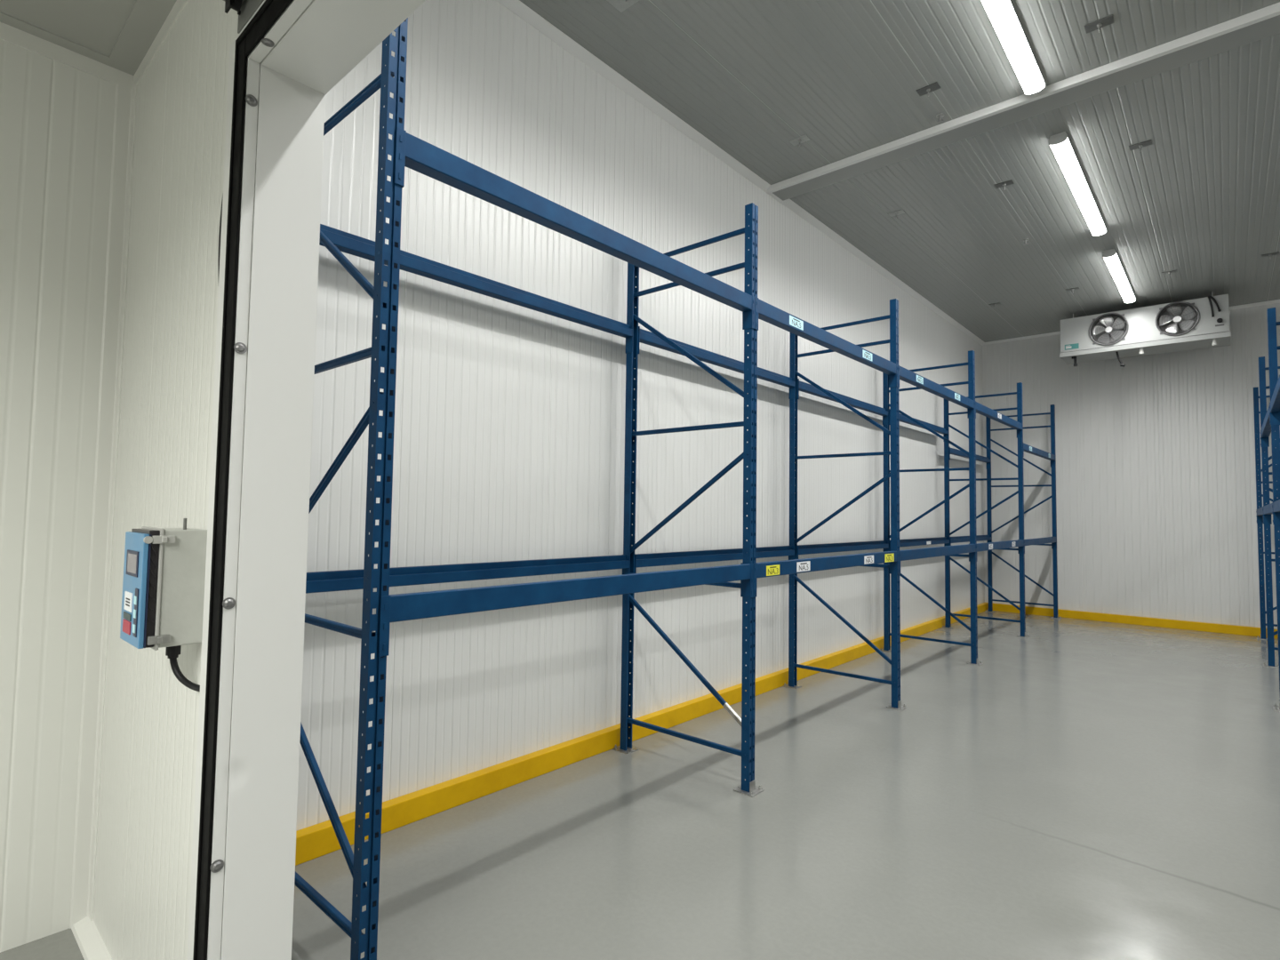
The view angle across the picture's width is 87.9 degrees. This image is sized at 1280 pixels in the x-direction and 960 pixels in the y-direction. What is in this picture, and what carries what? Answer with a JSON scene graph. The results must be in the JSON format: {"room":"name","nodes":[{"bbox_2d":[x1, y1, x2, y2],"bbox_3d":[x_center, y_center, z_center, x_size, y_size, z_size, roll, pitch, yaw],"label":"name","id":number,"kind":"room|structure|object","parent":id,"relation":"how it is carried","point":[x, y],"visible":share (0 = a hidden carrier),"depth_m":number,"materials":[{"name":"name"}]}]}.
{"room":"cold storage room","nodes":[
{"label":"cold storage room","id":0,"kind":"room"},
{"bbox_2d":[0,39,115,952],"bbox_3d":[-3.950,-0.245,0.919,0.150,3.830,5.114,-2,-4,42],"label":"wall","id":1,"kind":"structure","parent":0,"point":[57,118],"depth_m":2.61,"materials":[{"name":"white metal"}]},
{"bbox_2d":[69,82,137,928],"bbox_3d":[-2.199,0.050,2.728,0.062,3.470,0.062,-2,-4,42],"label":"trim","id":2,"kind":"structure","parent":1,"relation":"attached to","point":[125,102],"depth_m":2.74,"materials":[{"name":"white metal"}]},
{"bbox_2d":[0,0,136,55],"bbox_3d":[-1.369,-1.983,-1.262,6.680,0.100,5.114,-2,-4,42],"label":"ceiling","id":3,"kind":"structure","parent":0,"point":[96,25],"depth_m":2.52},
{"bbox_2d":[93,0,238,959],"bbox_3d":[1.556,-0.794,-0.411,9.880,4.954,0.147,-2,-4,42],"label":"wall","id":4,"kind":"structure","parent":0,"point":[147,805],"depth_m":2.26,"materials":[{"name":"white metal"}]},
{"bbox_2d":[0,0,176,75],"bbox_3d":[-1.368,-1.930,-1.266,6.674,0.006,5.114,-2,-4,42],"label":"trim","id":5,"kind":"structure","parent":4,"relation":"attached to","point":[146,19],"depth_m":2.61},
{"bbox_2d":[71,916,111,959],"bbox_3d":[-1.718,1.753,2.197,1.410,0.030,0.058,-2,-4,42],"label":"trim","id":6,"kind":"structure","parent":4,"relation":"attached to","point":[92,946],"depth_m":2.54,"materials":[{"name":"white plastic"}]},
{"bbox_2d":[0,0,188,87],"bbox_3d":[-1.371,-1.898,-1.266,6.680,0.070,5.114,-2,-4,42],"label":"trim","id":7,"kind":"structure","parent":4,"relation":"attached to","point":[12,35],"depth_m":2.66,"materials":[{"name":"white metal"}]},
{"bbox_2d":[120,518,207,692],"bbox_3d":[-1.331,0.344,1.875,0.346,0.474,0.158,-2,-4,42],"label":"control box","id":8,"kind":"object","parent":4,"relation":"attached to","point":[163,598],"visible":0.98,"depth_m":1.85,"materials":[{"name":"grey plastic"}]},
{"bbox_2d":[217,192,223,276],"bbox_3d":[-1.184,-0.723,1.901,0.089,0.525,0.013,-2,-4,42],"label":"cable","id":9,"kind":"object","parent":4,"relation":"attached to","point":[220,234],"visible":0.15,"depth_m":1.92,"materials":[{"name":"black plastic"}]},
{"bbox_2d":[223,0,263,33],"bbox_3d":[0.524,-1.364,0.336,4.390,0.195,0.158,-2,-4,42],"label":"door track","id":10,"kind":"object","parent":4,"relation":"attached to","point":[245,9],"visible":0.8,"depth_m":1.76,"materials":[{"name":"grey metal"}]},
{"bbox_2d":[187,0,425,959],"bbox_3d":[0.189,0.235,0.710,3.458,2.970,0.212,-2,-4,42],"label":"door frame","id":11,"kind":"structure","parent":4,"relation":"in","point":[284,61],"depth_m":1.75,"materials":[{"name":"white metal"}]},
{"bbox_2d":[0,610,1279,959],"bbox_3d":[2.854,1.957,3.469,10.000,0.120,18.350,-2,-4,42],"label":"floor","id":12,"kind":"structure","parent":0,"point":[1086,789],"depth_m":3.54,"materials":[{"name":"grey concrete"}]},
{"bbox_2d":[294,17,407,959],"bbox_3d":[-1.293,-0.027,2.673,1.157,3.645,0.126,-2,-4,42],"label":"upright","id":13,"kind":"object","parent":12,"relation":"on","point":[392,78],"visible":0.48,"depth_m":2.33,"materials":[{"name":"blue paint"}]},
{"bbox_2d":[305,554,630,593],"bbox_3d":[-0.879,0.585,3.881,0.074,0.207,2.408,-2,-4,42],"label":"crossbar","id":14,"kind":"object","parent":13,"relation":"attached to","point":[346,580],"visible":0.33,"depth_m":3.73,"materials":[{"name":"blue paint"}]},
{"bbox_2d":[319,224,633,353],"bbox_3d":[-0.855,-1.084,3.964,0.074,0.207,2.408,-2,-4,42],"label":"crossbar","id":15,"kind":"object","parent":13,"relation":"attached to","point":[345,242],"visible":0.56,"depth_m":3.85,"materials":[{"name":"blue paint"}]},
{"bbox_2d":[612,202,763,797],"bbox_3d":[0.306,0.085,4.476,1.157,3.645,0.126,-2,-4,42],"label":"upright","id":16,"kind":"object","parent":12,"relation":"on","point":[748,787],"visible":0.92,"depth_m":4.30,"materials":[{"name":"metal"}]},
{"bbox_2d":[378,562,753,656],"bbox_3d":[-0.124,0.563,3.213,0.074,0.207,2.408,-2,-4,42],"label":"crossbar","id":17,"kind":"object","parent":16,"relation":"attached to","point":[399,607],"visible":0.99,"depth_m":2.82,"materials":[{"name":"blue paint"}]},
{"bbox_2d":[394,127,755,329],"bbox_3d":[-0.100,-1.106,3.296,0.074,0.207,2.408,-2,-4,42],"label":"crossbar","id":18,"kind":"object","parent":16,"relation":"attached to","point":[418,155],"visible":0.99,"depth_m":2.93,"materials":[{"name":"blue paint"}]},
{"bbox_2d":[631,545,794,573],"bbox_3d":[0.720,0.698,5.684,0.074,0.207,2.408,-2,-4,42],"label":"crossbar","id":19,"kind":"object","parent":16,"relation":"attached to","point":[668,558],"visible":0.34,"depth_m":5.42,"materials":[{"name":"blue paint"}]},
{"bbox_2d":[634,326,795,399],"bbox_3d":[0.744,-0.971,5.767,0.074,0.207,2.408,-2,-4,42],"label":"crossbar","id":20,"kind":"object","parent":16,"relation":"attached to","point":[645,337],"visible":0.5,"depth_m":5.62,"materials":[{"name":"blue paint"}]},
{"bbox_2d":[754,296,897,387],"bbox_3d":[1.499,-0.993,5.098,0.074,0.207,2.408,-2,-4,42],"label":"crossbar","id":21,"kind":"object","parent":16,"relation":"attached to","point":[766,312],"visible":0.98,"depth_m":4.88,"materials":[{"name":"blue paint"}]},
{"bbox_2d":[753,550,898,597],"bbox_3d":[1.475,0.675,5.016,0.074,0.207,2.408,-2,-4,42],"label":"crossbar","id":22,"kind":"object","parent":16,"relation":"attached to","point":[785,567],"visible":1,"depth_m":4.78,"materials":[{"name":"blue paint"}]},
{"bbox_2d":[783,298,906,711],"bbox_3d":[1.905,0.197,6.278,1.157,3.645,0.126,-2,-4,42],"label":"upright","id":23,"kind":"object","parent":12,"relation":"on","point":[893,316],"visible":0.94,"depth_m":6.13,"materials":[{"name":"metal"}]},
{"bbox_2d":[797,378,887,424],"bbox_3d":[2.343,-0.859,7.569,0.074,0.207,2.408,-2,-4,42],"label":"crossbar","id":24,"kind":"object","parent":23,"relation":"attached to","point":[803,387],"visible":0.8,"depth_m":7.55,"materials":[{"name":"blue paint"}]},
{"bbox_2d":[797,540,888,559],"bbox_3d":[2.319,0.810,7.487,0.074,0.207,2.408,-2,-4,42],"label":"crossbar","id":25,"kind":"object","parent":23,"relation":"attached to","point":[829,548],"visible":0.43,"depth_m":7.36,"materials":[{"name":"blue paint"}]},
{"bbox_2d":[897,364,975,418],"bbox_3d":[3.098,-0.881,6.901,0.074,0.207,2.408,-2,-4,42],"label":"crossbar","id":26,"kind":"object","parent":23,"relation":"attached to","point":[904,374],"visible":1,"depth_m":6.79,"materials":[{"name":"blue paint"}]},
{"bbox_2d":[898,544,975,574],"bbox_3d":[3.074,0.788,6.818,0.074,0.207,2.408,-2,-4,42],"label":"crossbar","id":27,"kind":"object","parent":23,"relation":"attached to","point":[971,548],"visible":0.98,"depth_m":6.67,"materials":[{"name":"blue paint"}]},
{"bbox_2d":[880,350,983,665],"bbox_3d":[3.504,0.310,8.081,1.157,3.645,0.126,-2,-4,42],"label":"upright","id":28,"kind":"object","parent":12,"relation":"on","point":[974,660],"visible":0.86,"depth_m":7.95,"materials":[{"name":"metal"}]},
{"bbox_2d":[889,411,948,441],"bbox_3d":[3.942,-0.746,9.372,0.074,0.207,2.408,-2,-4,42],"label":"crossbar","id":29,"kind":"object","parent":28,"relation":"attached to","point":[903,419],"visible":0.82,"depth_m":9.55,"materials":[{"name":"blue paint"}]},
{"bbox_2d":[889,536,949,550],"bbox_3d":[3.918,0.922,9.289,0.074,0.207,2.408,-2,-4,42],"label":"crossbar","id":30,"kind":"object","parent":28,"relation":"attached to","point":[945,540],"visible":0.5,"depth_m":9.35,"materials":[{"name":"blue paint"}]},
{"bbox_2d":[976,539,1023,561],"bbox_3d":[4.673,0.900,8.621,0.074,0.207,2.408,-2,-4,42],"label":"crossbar","id":31,"kind":"object","parent":28,"relation":"attached to","point":[1020,543],"visible":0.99,"depth_m":8.52,"materials":[{"name":"blue paint"}]},
{"bbox_2d":[942,382,1029,638],"bbox_3d":[5.103,0.422,9.883,1.157,3.645,0.126,-2,-4,42],"label":"upright","id":32,"kind":"object","parent":12,"relation":"on","point":[1020,483],"visible":0.93,"depth_m":9.75,"materials":[{"name":"metal"}]},
{"bbox_2d":[949,446,991,469],"bbox_3d":[5.537,-0.357,11.161,0.074,0.207,2.408,-2,-4,42],"label":"crossbar","id":33,"kind":"object","parent":32,"relation":"attached to","point":[952,451],"visible":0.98,"depth_m":11.00,"materials":[{"name":"blue paint"}]},
{"bbox_2d":[950,534,991,545],"bbox_3d":[5.517,1.035,11.092,0.074,0.207,2.408,-2,-4,42],"label":"crossbar","id":34,"kind":"object","parent":32,"relation":"attached to","point":[958,539],"visible":0.48,"depth_m":10.86,"materials":[{"name":"blue paint"}]},
{"bbox_2d":[975,400,1023,438],"bbox_3d":[4.697,-0.769,8.703,0.074,0.207,2.408,-2,-4,42],"label":"crossbar","id":35,"kind":"object","parent":32,"relation":"attached to","point":[980,409],"visible":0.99,"depth_m":8.65,"materials":[{"name":"blue paint"}]},
{"bbox_2d":[1022,442,1055,467],"bbox_3d":[6.292,-0.380,10.492,0.074,0.207,2.408,-2,-4,42],"label":"crossbar","id":36,"kind":"object","parent":32,"relation":"attached to","point":[1027,448],"visible":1,"depth_m":10.49,"materials":[{"name":"blue paint"}]},
{"bbox_2d":[985,404,1061,618],"bbox_3d":[6.702,0.535,11.686,1.157,3.645,0.126,-2,-4,42],"label":"upright","id":37,"kind":"object","parent":12,"relation":"on","point":[1052,475],"visible":0.91,"depth_m":11.56,"materials":[{"name":"metal"}]},
{"bbox_2d":[1024,536,1056,553],"bbox_3d":[6.272,1.013,10.423,0.074,0.207,2.408,-2,-4,42],"label":"crossbar","id":38,"kind":"object","parent":37,"relation":"attached to","point":[1049,540],"visible":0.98,"depth_m":10.40,"materials":[{"name":"blue paint"}]},
{"bbox_2d":[1253,386,1277,639],"bbox_3d":[9.370,0.455,9.301,1.157,3.645,0.126,-2,-4,42],"label":"upright","id":39,"kind":"object","parent":12,"relation":"on","point":[1262,608],"visible":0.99,"depth_m":9.61,"materials":[{"name":"metal"}]},
{"bbox_2d":[1256,506,1263,523],"bbox_3d":[8.194,0.472,8.733,0.074,0.207,2.408,-2,-4,42],"label":"crossbar","id":40,"kind":"object","parent":39,"relation":"attached to","point":[1260,512],"visible":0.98,"depth_m":9.59,"materials":[{"name":"blue paint"}]},
{"bbox_2d":[1258,356,1279,668],"bbox_3d":[7.772,0.343,7.500,1.157,3.645,0.126,-2,-4,42],"label":"upright","id":41,"kind":"object","parent":12,"relation":"on","point":[1262,368],"visible":0.89,"depth_m":7.80,"materials":[{"name":"metal"}]},
{"bbox_2d":[1260,406,1271,447],"bbox_3d":[6.609,-0.549,6.977,0.074,0.207,2.408,-2,-4,42],"label":"crossbar","id":42,"kind":"object","parent":41,"relation":"attached to","point":[1266,428],"visible":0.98,"depth_m":7.41,"materials":[{"name":"blue paint"}]},
{"bbox_2d":[1262,502,1273,524],"bbox_3d":[6.596,0.360,6.932,0.074,0.207,2.408,-2,-4,42],"label":"crossbar","id":43,"kind":"object","parent":41,"relation":"attached to","point":[1268,510],"visible":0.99,"depth_m":7.60,"materials":[{"name":"blue paint"}]},
{"bbox_2d":[1266,307,1279,711],"bbox_3d":[6.175,0.231,5.699,1.157,3.645,0.126,-2,-4,42],"label":"upright","id":44,"kind":"object","parent":12,"relation":"on","point":[1272,323],"visible":0.91,"depth_m":6.04,"materials":[{"name":"metal"}]},
{"bbox_2d":[1269,375,1279,425],"bbox_3d":[5.011,-0.661,5.176,0.074,0.207,2.408,-2,-4,42],"label":"crossbar","id":45,"kind":"object","parent":44,"relation":"attached to","point":[1275,403],"visible":1,"depth_m":5.84,"materials":[{"name":"blue paint"}]},
{"bbox_2d":[1272,499,1279,525],"bbox_3d":[4.998,0.248,5.131,0.074,0.207,2.408,-2,-4,42],"label":"crossbar","id":46,"kind":"object","parent":44,"relation":"attached to","point":[1276,504],"visible":1,"depth_m":6.00,"materials":[{"name":"blue paint"}]},
{"bbox_2d":[296,0,984,831],"bbox_3d":[2.125,-0.387,7.650,0.150,4.954,12.985,-2,-4,42],"label":"wall","id":47,"kind":"structure","parent":0,"point":[509,433],"depth_m":4.56,"materials":[{"name":"white metal"}]},
{"bbox_2d":[295,602,988,865],"bbox_3d":[2.173,2.019,7.455,0.075,0.130,12.689,-2,-4,42],"label":"baseboard","id":48,"kind":"structure","parent":47,"relation":"attached to","point":[313,842],"depth_m":4.24,"materials":[{"name":"yellow paint"}]},
{"bbox_2d":[496,0,984,345],"bbox_3d":[2.238,-2.838,7.700,0.060,0.050,12.689,-2,-4,42],"label":"trim","id":49,"kind":"structure","parent":47,"relation":"attached to","point":[517,7],"depth_m":5.60,"materials":[{"name":"white metal"}]},
{"bbox_2d":[765,1,1279,193],"bbox_3d":[4.933,-3.006,3.409,9.790,0.060,0.045,-2,-4,42],"label":"ceiling beam","id":50,"kind":"structure","parent":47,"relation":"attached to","point":[1272,11],"depth_m":4.99,"materials":[{"name":"white metal"}]},
{"bbox_2d":[772,15,1279,200],"bbox_3d":[5.026,-3.012,3.514,9.790,0.035,0.295,-2,-4,42],"label":"ceiling beam","id":51,"kind":"structure","parent":47,"relation":"attached to","point":[1270,27],"depth_m":5.15,"materials":[{"name":"grey metal"}]},
{"bbox_2d":[519,0,1279,342],"bbox_3d":[5.882,-3.030,4.482,10.090,0.120,12.986,-2,-4,42],"label":"ceiling","id":52,"kind":"structure","parent":0,"point":[1201,202],"depth_m":5.61,"materials":[{"name":"white metal"}]},
{"bbox_2d":[606,0,639,12],"bbox_3d":[-0.088,-3.052,4.219,0.220,0.035,0.140,-2,-4,42],"label":"hanger","id":53,"kind":"object","parent":52,"relation":"attached to","point":[621,5],"visible":1,"depth_m":4.27,"materials":[{"name":"metal"}]},
{"bbox_2d":[789,135,810,146],"bbox_3d":[1.395,-2.939,5.798,0.156,0.060,0.090,-2,-4,42],"label":"hanger","id":54,"kind":"object","parent":52,"relation":"attached to","point":[803,139],"visible":1,"depth_m":5.79,"materials":[{"name":"metal"}]},
{"bbox_2d":[888,209,904,218],"bbox_3d":[2.769,-2.852,7.163,0.156,0.060,0.090,-2,-4,42],"label":"hanger","id":55,"kind":"object","parent":52,"relation":"attached to","point":[900,212],"visible":1,"depth_m":7.15,"materials":[{"name":"metal"}]},
{"bbox_2d":[916,81,941,96],"bbox_3d":[2.207,-2.963,5.080,0.156,0.060,0.090,-2,-4,42],"label":"hanger","id":56,"kind":"object","parent":52,"relation":"attached to","point":[934,86],"visible":1,"depth_m":5.08,"materials":[{"name":"metal"}]},
{"bbox_2d":[936,112,943,123],"bbox_3d":[2.447,-2.945,5.413,0.060,0.056,0.060,-2,-4,42],"label":"stud","id":57,"kind":"object","parent":52,"relation":"attached to","point":[940,116],"visible":1,"depth_m":5.41,"materials":[{"name":"metal"}]},
{"bbox_2d":[988,302,1000,307],"bbox_3d":[5.434,-2.664,10.167,0.156,0.060,0.090,-2,-4,42],"label":"hanger","id":58,"kind":"object","parent":52,"relation":"attached to","point":[998,303],"visible":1,"depth_m":10.17,"materials":[{"name":"metal"}]},
{"bbox_2d":[994,179,1014,189],"bbox_3d":[3.571,-2.873,6.507,0.156,0.060,0.090,-2,-4,42],"label":"hanger","id":59,"kind":"object","parent":52,"relation":"attached to","point":[1008,182],"visible":1,"depth_m":6.50,"materials":[{"name":"metal"}]},
{"bbox_2d":[981,0,1045,95],"bbox_3d":[2.158,-2.998,4.074,0.136,0.091,2.430,-2,-4,42],"label":"ceiling light","id":60,"kind":"object","parent":52,"relation":"attached to","point":[1002,14],"visible":1,"depth_m":4.47,"materials":[{"name":"grey plastic"}]},
{"bbox_2d":[1065,287,1079,293],"bbox_3d":[6.164,-2.689,9.453,0.156,0.060,0.090,-2,-4,42],"label":"hanger","id":61,"kind":"object","parent":52,"relation":"attached to","point":[1076,288],"visible":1,"depth_m":9.45,"materials":[{"name":"metal"}]},
{"bbox_2d":[1048,131,1106,236],"bbox_3d":[4.352,-2.844,6.547,0.136,0.091,2.430,-2,-4,42],"label":"ceiling light","id":62,"kind":"object","parent":52,"relation":"attached to","point":[1060,143],"visible":1,"depth_m":6.28,"materials":[{"name":"grey plastic"}]},
{"bbox_2d":[1084,14,1114,33],"bbox_3d":[3.035,-2.985,4.388,0.156,0.060,0.090,-2,-4,42],"label":"hanger","id":63,"kind":"object","parent":52,"relation":"attached to","point":[1096,25],"visible":1,"depth_m":4.38,"materials":[{"name":"metal"}]},
{"bbox_2d":[1102,248,1135,303],"bbox_3d":[6.440,-2.697,8.901,0.136,0.091,2.270,-2,-4,42],"label":"ceiling light","id":64,"kind":"object","parent":52,"relation":"attached to","point":[1110,257],"visible":1,"depth_m":8.67,"materials":[{"name":"grey plastic"}]},
{"bbox_2d":[1128,139,1151,151],"bbox_3d":[4.371,-2.896,5.799,0.156,0.060,0.090,-2,-4,42],"label":"hanger","id":65,"kind":"object","parent":52,"relation":"attached to","point":[1140,145],"visible":1,"depth_m":5.79,"materials":[{"name":"metal"}]},
{"bbox_2d":[1059,291,1230,367],"bbox_3d":[7.633,-2.212,10.114,2.025,1.023,0.685,-2,-4,42],"label":"evaporator","id":66,"kind":"object","parent":52,"relation":"attached to","point":[1202,323],"visible":1,"depth_m":9.87,"materials":[{"name":"grey metal"}]},
{"bbox_2d":[1059,331,1230,364],"bbox_3d":[7.637,-1.988,10.112,2.025,0.064,0.662,-2,-4,42],"label":"drip tray","id":67,"kind":"object","parent":66,"relation":"on","point":[1177,343],"depth_m":9.94,"materials":[{"name":"white metal"}]},
{"bbox_2d":[1161,270,1177,274],"bbox_3d":[6.984,-2.712,8.755,0.156,0.060,0.090,-2,-4,42],"label":"hanger","id":68,"kind":"object","parent":52,"relation":"attached to","point":[1172,271],"visible":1,"depth_m":8.75,"materials":[{"name":"metal"}]},
{"bbox_2d":[1261,251,1279,258],"bbox_3d":[7.711,-2.733,8.124,0.156,0.060,0.090,-2,-4,42],"label":"hanger","id":69,"kind":"object","parent":52,"relation":"attached to","point":[1276,252],"visible":1,"depth_m":8.12,"materials":[{"name":"metal"}]},
{"bbox_2d":[982,303,1279,629],"bbox_3d":[10.100,-0.197,9.152,9.790,4.954,0.150,-2,-4,42],"label":"wall","id":70,"kind":"structure","parent":0,"point":[1156,499],"depth_m":10.80,"materials":[{"name":"white metal"}]},
{"bbox_2d":[984,299,1279,344],"bbox_3d":[10.072,-2.655,9.203,9.790,0.040,0.040,-2,-4,42],"label":"trim","id":71,"kind":"structure","parent":70,"relation":"attached to","point":[1276,300],"depth_m":11.68,"materials":[{"name":"white metal"}]},
{"bbox_2d":[992,602,1277,638],"bbox_3d":[9.990,2.207,8.949,9.640,0.130,0.075,-2,-4,42],"label":"baseboard","id":72,"kind":"structure","parent":70,"relation":"attached to","point":[1234,629],"depth_m":10.63,"materials":[{"name":"yellow paint"}]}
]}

